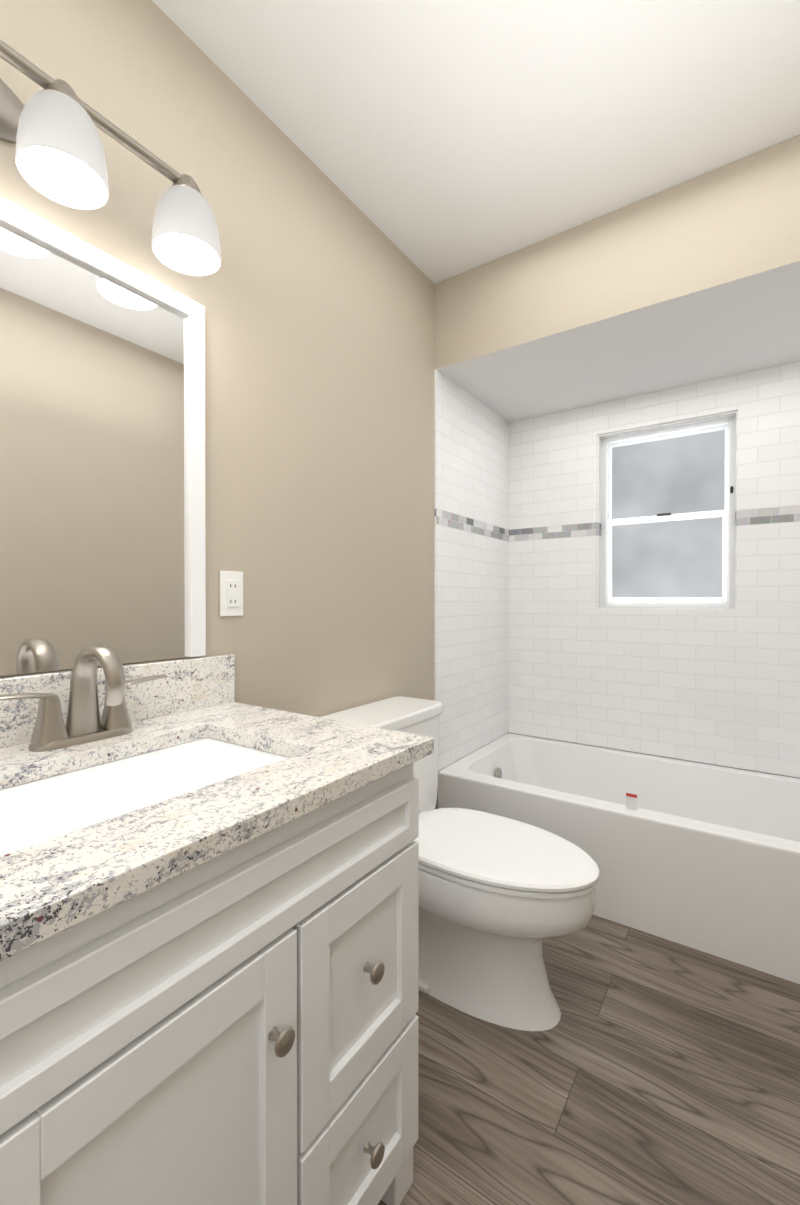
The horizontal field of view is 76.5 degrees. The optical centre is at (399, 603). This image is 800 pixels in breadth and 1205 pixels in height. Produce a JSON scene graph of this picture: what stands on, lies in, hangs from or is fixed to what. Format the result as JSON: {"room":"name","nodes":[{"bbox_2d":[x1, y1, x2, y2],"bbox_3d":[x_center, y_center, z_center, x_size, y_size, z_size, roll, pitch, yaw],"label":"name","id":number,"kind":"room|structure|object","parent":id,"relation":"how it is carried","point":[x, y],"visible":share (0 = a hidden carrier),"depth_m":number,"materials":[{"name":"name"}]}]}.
{"room":"bathroom","nodes":[
{"label":"bathroom","id":0,"kind":"room"},
{"bbox_2d":[0,0,503,808],"bbox_3d":[-0.423,-0.097,1.408,0.100,2.490,3.640,0,0,35],"label":"wall","id":1,"kind":"structure","parent":0,"point":[314,294],"depth_m":1.44,"materials":[{"name":"beige paint"}]},
{"bbox_2d":[0,196,205,675],"bbox_3d":[-0.741,-0.291,0.837,0.020,0.838,0.940,0,0,35],"label":"mirror","id":2,"kind":"object","parent":1,"relation":"attached to","point":[102,447],"visible":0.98,"depth_m":1.02,"materials":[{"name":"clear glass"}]},
{"bbox_2d":[0,39,220,275],"bbox_3d":[-0.666,-0.831,0.792,0.190,0.208,0.830,0,0,35],"label":"sconce","id":3,"kind":"object","parent":1,"relation":"attached to","point":[50,130],"visible":1,"depth_m":0.91,"materials":[{"name":"white glass"}]},
{"bbox_2d":[220,571,242,615],"bbox_3d":[-0.430,-0.026,1.301,0.009,0.115,0.070,0,0,35],"label":"outlet","id":4,"kind":"object","parent":1,"relation":"attached to","point":[231,593],"visible":1,"depth_m":1.30,"materials":[{"name":"white plastic"}]},
{"bbox_2d":[434,369,508,770],"bbox_3d":[0.373,-0.139,2.468,0.010,1.698,0.790,0,0,35],"label":"wall tile","id":5,"kind":"structure","parent":1,"relation":"attached to","point":[471,563],"depth_m":2.39,"materials":[{"name":"white tile"}]},
{"bbox_2d":[152,0,799,283],"bbox_3d":[0.256,-1.389,0.932,1.750,0.100,3.640,0,0,35],"label":"ceiling","id":6,"kind":"structure","parent":0,"point":[435,141],"depth_m":1.34,"materials":[{"name":"white paint"}]},
{"bbox_2d":[378,915,799,1204],"bbox_3d":[0.256,1.126,0.948,1.550,0.050,3.440,0,0,35],"label":"floor","id":7,"kind":"structure","parent":0,"point":[649,1069],"depth_m":1.15,"materials":[{"name":"brown wood"}]},
{"bbox_2d":[0,644,433,1204],"bbox_3d":[-0.488,0.588,0.677,0.621,1.029,1.089,0,0,35],"label":"bathroom vanity","id":8,"kind":"object","parent":7,"relation":"on","point":[208,940],"visible":1,"depth_m":0.66,"materials":[{"name":"white wood"}]},
{"bbox_2d":[0,654,433,960],"bbox_3d":[-0.494,0.208,0.679,0.607,0.150,1.089,0,0,35],"label":"countertop","id":9,"kind":"structure","parent":8,"relation":"on","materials":[{"name":"stone"}]},
{"bbox_2d":[0,644,167,751],"bbox_3d":[-0.545,0.162,0.911,0.154,0.179,0.309,0,0,35],"label":"faucet","id":10,"kind":"object","parent":9,"relation":"on","point":[84,731],"depth_m":0.92,"materials":[{"name":"silver metal"}]},
{"bbox_2d":[321,696,599,1030],"bbox_3d":[0.177,0.724,1.504,0.785,0.748,0.480,0,0,35],"label":"toilet","id":11,"kind":"object","parent":7,"relation":"on","point":[500,898],"visible":0.65,"depth_m":1.35,"materials":[{"name":"white ceramic"}]},
{"bbox_2d":[437,733,799,983],"bbox_3d":[1.005,0.877,2.034,1.544,0.435,0.773,0,0,35],"label":"bathtub","id":12,"kind":"object","parent":7,"relation":"on","point":[702,857],"visible":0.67,"depth_m":1.77,"materials":[{"name":"white ceramic"}]},
{"bbox_2d":[434,135,799,422],"bbox_3d":[1.008,-1.165,2.025,1.550,0.359,0.790,0,0,35],"label":"soffit","id":13,"kind":"structure","parent":0,"point":[693,281],"depth_m":1.81,"materials":[{"name":"beige paint"}]},
{"bbox_2d":[511,733,799,778],"bbox_3d":[1.260,-0.103,2.398,1.550,2.490,0.100,0,0,35],"label":"wall","id":14,"kind":"structure","parent":0,"point":[661,756],"depth_m":2.36,"materials":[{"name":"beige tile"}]},
{"bbox_2d":[508,362,799,777],"bbox_3d":[1.254,-0.139,2.381,1.540,1.698,0.085,0,0,35],"label":"wall tile","id":15,"kind":"structure","parent":14,"relation":"attached to","point":[718,686],"depth_m":2.36,"materials":[{"name":"white tile"}]},
{"bbox_2d":[601,416,735,607],"bbox_3d":[1.260,-0.405,2.417,0.567,0.849,0.055,0,0,35],"label":"window","id":16,"kind":"structure","parent":14,"relation":"in","point":[668,515],"depth_m":2.40,"materials":[{"name":"white glass"}]}
]}

